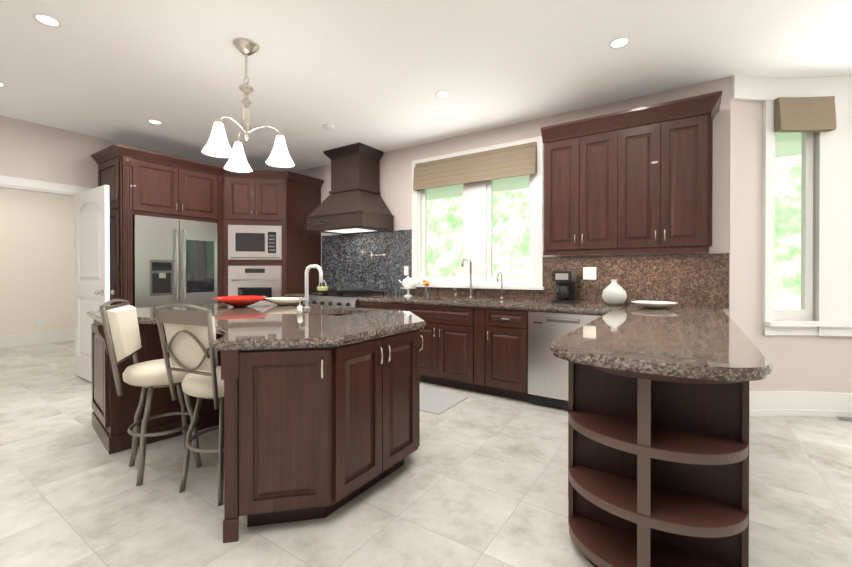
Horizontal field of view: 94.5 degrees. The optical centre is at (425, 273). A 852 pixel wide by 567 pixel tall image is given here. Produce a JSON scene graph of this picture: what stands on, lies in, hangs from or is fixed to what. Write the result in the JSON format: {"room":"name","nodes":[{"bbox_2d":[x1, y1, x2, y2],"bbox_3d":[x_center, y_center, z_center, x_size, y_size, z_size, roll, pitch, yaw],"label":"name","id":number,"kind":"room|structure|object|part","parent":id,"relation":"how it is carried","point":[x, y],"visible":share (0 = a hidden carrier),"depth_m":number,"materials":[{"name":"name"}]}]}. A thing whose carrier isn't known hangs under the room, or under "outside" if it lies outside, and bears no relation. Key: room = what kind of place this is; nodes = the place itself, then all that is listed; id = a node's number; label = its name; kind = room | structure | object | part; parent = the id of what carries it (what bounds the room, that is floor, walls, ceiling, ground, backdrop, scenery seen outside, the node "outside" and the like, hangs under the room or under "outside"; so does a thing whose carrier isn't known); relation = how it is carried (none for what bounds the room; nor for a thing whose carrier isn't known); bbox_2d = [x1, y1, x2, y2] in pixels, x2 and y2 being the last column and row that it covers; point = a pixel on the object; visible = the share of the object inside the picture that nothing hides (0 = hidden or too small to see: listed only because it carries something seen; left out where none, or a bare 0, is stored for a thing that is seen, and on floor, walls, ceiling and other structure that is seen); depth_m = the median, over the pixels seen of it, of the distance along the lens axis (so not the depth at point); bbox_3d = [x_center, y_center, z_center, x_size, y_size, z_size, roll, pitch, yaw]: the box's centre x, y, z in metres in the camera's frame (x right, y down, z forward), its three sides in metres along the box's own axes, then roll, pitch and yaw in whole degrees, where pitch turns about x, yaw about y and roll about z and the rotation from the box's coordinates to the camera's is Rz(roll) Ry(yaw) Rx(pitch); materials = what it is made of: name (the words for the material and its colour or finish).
{"room":"kitchen","nodes":[
{"label":"kitchen","id":0,"kind":"room"},
{"bbox_2d":[0,188,74,336],"bbox_3d":[-6.859,-0.237,6.166,0.120,2.850,4.240,0,0,34],"label":"wall","id":1,"kind":"structure","parent":0,"point":[37,255],"depth_m":6.58,"materials":[{"name":"white paint"}]},
{"bbox_2d":[0,330,74,348],"bbox_3d":[-6.798,1.093,6.132,0.026,0.190,4.000,0,0,34],"label":"baseboard","id":2,"kind":"structure","parent":1,"relation":"attached to","point":[33,339],"depth_m":6.56,"materials":[{"name":"white wood"}]},
{"bbox_2d":[36,320,41,327],"bbox_3d":[-6.489,0.845,6.610,0.008,0.120,0.080,0,0,34],"label":"outlet","id":3,"kind":"object","parent":1,"relation":"attached to","point":[38,323],"visible":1,"depth_m":6.60,"materials":[{"name":"white plastic"}]},
{"bbox_2d":[0,115,223,188],"bbox_3d":[-4.576,-0.227,4.021,0.120,2.850,6.970,0,0,34],"label":"wall","id":4,"kind":"structure","parent":0,"point":[35,151],"depth_m":4.43,"materials":[{"name":"beige paint"}]},
{"bbox_2d":[0,175,91,196],"bbox_3d":[-4.389,0.087,4.302,0.160,2.220,1.140,0,0,34],"label":"door frame","id":5,"kind":"structure","parent":4,"relation":"attached to","point":[14,183],"depth_m":4.36,"materials":[{"name":"white wood"}]},
{"bbox_2d":[74,185,114,381],"bbox_3d":[-3.692,0.133,4.347,0.930,2.103,0.170,0,0,34],"label":"open door","id":6,"kind":"structure","parent":4,"relation":"in","point":[92,246],"depth_m":4.34,"materials":[{"name":"white wood"}]},
{"bbox_2d":[107,148,218,223],"bbox_3d":[-3.366,-1.070,5.103,0.677,0.715,0.980,0,0,34],"label":"upper cabinet","id":7,"kind":"object","parent":4,"relation":"attached to","point":[143,182],"depth_m":4.75,"materials":[{"name":"brown wood"}]},
{"bbox_2d":[227,169,282,227],"bbox_3d":[-2.431,-1.053,5.763,0.952,0.755,0.952,0,0,34],"label":"upper cabinet","id":8,"kind":"object","parent":0,"relation":"attached to","point":[255,197],"depth_m":5.47,"materials":[{"name":"brown wood"}]},
{"bbox_2d":[0,340,851,566],"bbox_3d":[-0.638,1.227,3.281,14.600,0.050,10.300,0,0,34],"label":"floor","id":9,"kind":"structure","parent":0,"point":[476,479],"depth_m":2.12,"materials":[{"name":"tile"}]},
{"bbox_2d":[99,299,201,485],"bbox_3d":[-1.655,0.680,2.450,0.481,1.056,0.424,0,0,-22],"label":"bar stool","id":10,"kind":"object","parent":9,"relation":"on","point":[123,340],"visible":0.88,"depth_m":2.32,"materials":[{"name":"grey metal"}]},
{"bbox_2d":[133,215,217,307],"bbox_3d":[-3.311,0.248,5.073,0.697,1.850,0.950,0,0,34],"label":"fridge","id":11,"kind":"object","parent":9,"relation":"on","point":[174,261],"visible":0.58,"depth_m":4.84,"materials":[{"name":"silver metal"}]},
{"bbox_2d":[154,304,223,505],"bbox_3d":[-1.159,0.681,2.210,0.461,1.056,0.507,0,0,34],"label":"bar stool","id":12,"kind":"object","parent":9,"relation":"on","point":[191,339],"visible":0.65,"depth_m":2.07,"materials":[{"name":"grey metal"}]},
{"bbox_2d":[217,168,254,302],"bbox_3d":[-2.821,-0.120,5.697,0.466,2.620,0.499,0,0,34],"label":"tall cabinet","id":13,"kind":"object","parent":9,"relation":"on","point":[223,262],"depth_m":5.39,"materials":[{"name":"brown wood"}]},
{"bbox_2d":[91,325,424,542],"bbox_3d":[-1.249,0.771,2.897,2.557,0.865,1.524,0,0,34],"label":"kitchen island","id":14,"kind":"object","parent":9,"relation":"on","point":[321,411],"depth_m":1.90,"materials":[{"name":"brown wood"}]},
{"bbox_2d":[86,301,425,364],"bbox_3d":[-1.269,0.316,2.892,2.592,0.045,1.550,0,0,34],"label":"island countertop","id":15,"kind":"structure","parent":14,"relation":"on","point":[261,330],"depth_m":2.29,"materials":[{"name":"brown stone"}]},
{"bbox_2d":[213,296,266,306],"bbox_3d":[-1.625,0.248,3.454,0.440,0.084,0.440,0,0,34],"label":"bowl","id":16,"kind":"object","parent":15,"relation":"on","point":[239,301],"visible":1,"depth_m":3.37,"materials":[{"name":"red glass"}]},
{"bbox_2d":[265,297,304,305],"bbox_3d":[-1.287,0.257,3.601,0.377,0.064,0.283,0,0,34],"label":"bowl","id":17,"kind":"object","parent":15,"relation":"on","point":[284,301],"visible":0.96,"depth_m":3.53,"materials":[{"name":"white ceramic"}]},
{"bbox_2d":[297,299,308,313],"bbox_3d":[-0.893,0.238,2.861,0.072,0.110,0.062,0,0,34],"label":"soap dispenser","id":18,"kind":"object","parent":15,"relation":"on","point":[299,309],"visible":1,"depth_m":2.85,"materials":[{"name":"white"}]},
{"bbox_2d":[299,265,322,309],"bbox_3d":[-0.916,0.110,3.134,0.214,0.363,0.103,0,0,34],"label":"island faucet","id":19,"kind":"object","parent":15,"relation":"on","point":[307,306],"visible":0.94,"depth_m":3.18,"materials":[{"name":"silver metal"}]},
{"bbox_2d":[255,260,262,265],"bbox_3d":[-2.491,-0.092,6.070,0.516,1.170,0.516,0,0,34],"label":"base cabinet","id":20,"kind":"object","parent":9,"relation":"on","point":[257,262],"depth_m":5.50,"materials":[{"name":"brown wood"}]},
{"bbox_2d":[228,225,281,259],"bbox_3d":[-2.416,-0.433,5.691,0.698,0.475,0.490,0,0,-11],"label":"microwave","id":21,"kind":"object","parent":20,"relation":"in","point":[253,242],"visible":0.96,"depth_m":5.46,"materials":[{"name":"silver metal"}]},
{"bbox_2d":[228,266,281,301],"bbox_3d":[-2.420,0.190,5.713,0.698,0.600,0.651,0,0,-11],"label":"wall oven","id":22,"kind":"object","parent":20,"relation":"in","point":[255,281],"visible":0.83,"depth_m":5.45,"materials":[{"name":"silver metal"}]},
{"bbox_2d":[263,172,310,296],"bbox_3d":[-2.056,-0.121,5.853,0.477,2.620,0.478,0,0,34],"label":"tall cabinet","id":23,"kind":"object","parent":9,"relation":"on","point":[296,241],"depth_m":5.69,"materials":[{"name":"brown wood"}]},
{"bbox_2d":[303,289,389,307],"bbox_3d":[-1.079,0.710,5.237,0.950,0.965,0.713,0,0,34],"label":"range","id":24,"kind":"object","parent":9,"relation":"on","point":[343,297],"visible":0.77,"depth_m":5.08,"materials":[{"name":"silver metal"}]},
{"bbox_2d":[420,388,467,414],"bbox_3d":[0.014,1.196,3.735,0.580,0.008,0.540,0,0,34],"label":"area rug","id":25,"kind":"object","parent":9,"relation":"on","point":[435,402],"visible":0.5,"depth_m":3.70,"materials":[{"name":"white fabric"}]},
{"bbox_2d":[285,229,728,401],"bbox_3d":[0.281,0.314,4.402,4.974,1.765,0.699,0,0,34],"label":"base cabinet","id":26,"kind":"object","parent":9,"relation":"on","point":[478,342],"visible":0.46,"depth_m":3.93,"materials":[{"name":"brown wood"}]},
{"bbox_2d":[317,280,327,290],"bbox_3d":[-1.520,0.185,5.789,0.170,0.186,0.170,0,0,34],"label":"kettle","id":27,"kind":"object","parent":26,"relation":"on","point":[322,288],"visible":0.71,"depth_m":5.74,"materials":[{"name":"green"}]},
{"bbox_2d":[361,250,385,261],"bbox_3d":[-0.762,-0.238,5.344,0.377,0.180,0.244,0,0,34],"label":"pot filler","id":28,"kind":"object","parent":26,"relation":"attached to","point":[383,255],"visible":1,"depth_m":5.34,"materials":[{"name":"silver metal"}]},
{"bbox_2d":[404,266,408,274],"bbox_3d":[-0.257,-0.037,5.150,0.070,0.120,0.008,0,0,34],"label":"outlet","id":29,"kind":"object","parent":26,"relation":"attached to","point":[406,270],"visible":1,"depth_m":5.14,"materials":[{"name":"white plastic"}]},
{"bbox_2d":[398,276,416,295],"bbox_3d":[-0.234,0.155,4.966,0.285,0.254,0.197,0,0,34],"label":"teapot","id":30,"kind":"object","parent":26,"relation":"on","point":[408,283],"visible":1,"depth_m":4.91,"materials":[{"name":"white ceramic"}]},
{"bbox_2d":[423,280,429,296],"bbox_3d":[0.008,0.181,4.850,0.130,0.203,0.091,0,0,34],"label":"flower vase","id":31,"kind":"object","parent":26,"relation":"on","point":[426,283],"visible":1,"depth_m":4.82,"materials":[{"name":"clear glass"}]},
{"bbox_2d":[461,259,476,297],"bbox_3d":[0.484,0.059,4.446,0.100,0.453,0.242,0,0,34],"label":"kitchen faucet","id":32,"kind":"object","parent":26,"relation":"on","point":[462,265],"visible":1,"depth_m":4.52,"materials":[{"name":"silver metal"}]},
{"bbox_2d":[497,272,503,299],"bbox_3d":[0.803,0.132,4.280,0.040,0.307,0.148,0,0,34],"label":"filter faucet","id":33,"kind":"object","parent":26,"relation":"on","point":[501,297],"visible":1,"depth_m":4.32,"materials":[{"name":"silver metal"}]},
{"bbox_2d":[552,271,576,303],"bbox_3d":[1.362,0.133,3.874,0.190,0.309,0.202,0,0,34],"label":"coffee maker","id":34,"kind":"object","parent":26,"relation":"on","point":[566,282],"visible":1,"depth_m":3.81,"materials":[{"name":"black plastic"}]},
{"bbox_2d":[528,311,602,409],"bbox_3d":[1.342,0.766,3.649,0.620,0.843,0.584,0,0,34],"label":"dishwasher","id":35,"kind":"object","parent":26,"relation":"in","point":[547,377],"visible":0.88,"depth_m":3.49,"materials":[{"name":"silver metal"}]},
{"bbox_2d":[583,267,595,279],"bbox_3d":[1.618,-0.001,3.898,0.120,0.120,0.008,0,0,34],"label":"outlet","id":36,"kind":"object","parent":26,"relation":"attached to","point":[589,273],"visible":1,"depth_m":3.89,"materials":[{"name":"white plastic"}]},
{"bbox_2d":[568,365,748,566],"bbox_3d":[1.545,0.773,2.584,0.666,0.865,2.269,0,0,34],"label":"base cabinet","id":37,"kind":"object","parent":9,"relation":"on","point":[658,437],"depth_m":1.56,"materials":[{"name":"brown wood"}]},
{"bbox_2d":[550,305,771,388],"bbox_3d":[1.467,0.323,2.443,0.744,0.035,2.592,0,0,34],"label":"countertop","id":38,"kind":"structure","parent":37,"relation":"on","point":[688,344],"depth_m":1.62,"materials":[{"name":"brown stone"}]},
{"bbox_2d":[602,280,626,305],"bbox_3d":[1.720,0.172,3.601,0.210,0.234,0.210,0,0,34],"label":"vase","id":39,"kind":"object","parent":38,"relation":"on","point":[614,293],"visible":1,"depth_m":3.54,"materials":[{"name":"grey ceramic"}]},
{"bbox_2d":[631,301,677,307],"bbox_3d":[1.930,0.266,3.340,0.350,0.049,0.350,0,0,34],"label":"dish","id":40,"kind":"object","parent":38,"relation":"on","point":[654,304],"visible":1,"depth_m":3.29,"materials":[{"name":"white ceramic"}]},
{"bbox_2d":[837,417,851,420],"bbox_3d":[3.550,1.200,3.213,0.280,0.004,0.120,0,0,34],"label":"floor vent","id":41,"kind":"object","parent":9,"relation":"in","point":[845,418],"visible":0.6,"depth_m":3.26,"materials":[{"name":"silver metal"}]},
{"bbox_2d":[0,0,851,199],"bbox_3d":[-0.638,-1.673,3.266,14.600,0.050,10.300,0,0,34],"label":"ceiling","id":42,"kind":"structure","parent":0,"point":[378,74],"depth_m":3.08,"materials":[{"name":"white paint"}]},
{"bbox_2d":[33,13,61,26],"bbox_3d":[-2.458,-1.641,2.558,0.136,0.006,0.136,0,0,34],"label":"recessed light","id":43,"kind":"object","parent":42,"relation":"in","point":[45,20],"visible":1,"depth_m":2.56,"materials":[{"name":"white"}]},
{"bbox_2d":[147,120,161,124],"bbox_3d":[-2.956,-1.650,4.297,0.136,0.006,0.136,0,0,34],"label":"recessed light","id":44,"kind":"object","parent":42,"relation":"in","point":[156,122],"visible":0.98,"depth_m":4.30,"materials":[{"name":"white"}]},
{"bbox_2d":[201,38,294,172],"bbox_3d":[-1.336,-1.222,2.826,0.602,0.846,0.589,0,0,34],"label":"pendant chandelier","id":45,"kind":"object","parent":42,"relation":"hanging from","point":[217,145],"visible":1,"depth_m":2.82,"materials":[{"name":"white glass"}]},
{"bbox_2d":[323,124,334,130],"bbox_3d":[-1.092,-1.636,4.423,0.130,0.034,0.130,0,0,34],"label":"smoke detector","id":46,"kind":"object","parent":42,"relation":"attached to","point":[328,127],"visible":1,"depth_m":4.39,"materials":[{"name":"white plastic"}]},
{"bbox_2d":[436,91,449,97],"bbox_3d":[0.156,-1.647,3.626,0.136,0.006,0.136,0,0,34],"label":"recessed light","id":47,"kind":"object","parent":42,"relation":"in","point":[442,94],"visible":1,"depth_m":3.62,"materials":[{"name":"white glass"}]},
{"bbox_2d":[609,37,629,48],"bbox_3d":[1.378,-1.643,2.810,0.136,0.006,0.136,0,0,34],"label":"recessed light","id":48,"kind":"object","parent":42,"relation":"in","point":[621,42],"visible":1,"depth_m":2.81,"materials":[{"name":"white glass"}]},
{"bbox_2d":[294,77,729,315],"bbox_3d":[-0.021,-0.232,5.098,6.260,2.850,0.120,0,0,34],"label":"wall","id":49,"kind":"structure","parent":0,"point":[395,178],"depth_m":4.18,"materials":[{"name":"beige paint"}]},
{"bbox_2d":[306,142,393,233],"bbox_3d":[-1.027,-1.114,5.289,1.034,1.084,0.621,0,0,34],"label":"range hood","id":50,"kind":"object","parent":49,"relation":"attached to","point":[353,202],"visible":1,"depth_m":5.15,"materials":[{"name":"brown wood"}]},
{"bbox_2d":[412,136,543,289],"bbox_3d":[0.553,-0.610,4.677,1.740,1.690,0.180,0,0,34],"label":"window","id":51,"kind":"structure","parent":49,"relation":"in","point":[477,223],"depth_m":4.60,"materials":[{"name":"white wood"}]},
{"bbox_2d":[413,141,536,190],"bbox_3d":[0.507,-1.231,4.604,1.580,0.347,0.053,0,0,34],"label":"blind","id":52,"kind":"object","parent":51,"relation":"attached to","point":[510,161],"visible":0.98,"depth_m":4.53,"materials":[{"name":"fabric"}]},
{"bbox_2d":[541,111,628,254],"bbox_3d":[1.533,-0.805,3.771,0.716,1.190,0.347,0,0,34],"label":"upper cabinet","id":53,"kind":"object","parent":49,"relation":"attached to","point":[586,161],"depth_m":3.61,"materials":[{"name":"brown wood"}]},
{"bbox_2d":[625,92,716,250],"bbox_3d":[2.036,-0.803,3.435,0.738,1.190,0.347,0,0,34],"label":"upper cabinet","id":54,"kind":"object","parent":49,"relation":"attached to","point":[636,180],"depth_m":3.24,"materials":[{"name":"brown wood"}]},
{"bbox_2d":[729,77,851,392],"bbox_3d":[4.256,-0.217,2.130,4.315,2.850,1.765,0,0,34],"label":"wall","id":55,"kind":"structure","parent":0,"point":[815,363],"depth_m":3.34,"materials":[{"name":"beige paint"}]},
{"bbox_2d":[731,75,851,416],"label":"window","id":56,"kind":"structure","parent":55,"relation":"in","point":[833,232],"depth_m":3.31,"materials":[{"name":"white wood"}]},
{"bbox_3d":[4.400,-0.473,2.315,3.646,1.760,1.167,0,0,34],"label":"bay window glass","id":57,"kind":"part","parent":56,"relation":"part of","materials":[{"name":"clear glass"}]},
{"bbox_2d":[774,96,835,131],"bbox_3d":[4.334,-1.317,2.214,3.560,0.275,1.210,0,0,34],"label":"blinds","id":58,"kind":"object","parent":56,"relation":"attached to","point":[804,114],"visible":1,"depth_m":3.25,"materials":[{"name":"fabric"}]},
{"label":"outside","id":59,"kind":"structure","parent":0,"visible":0},
{"bbox_2d":[427,155,800,308],"bbox_3d":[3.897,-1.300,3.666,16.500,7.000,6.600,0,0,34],"label":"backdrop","id":60,"kind":"structure","parent":59,"point":[508,228],"depth_m":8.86,"materials":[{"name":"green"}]}
]}

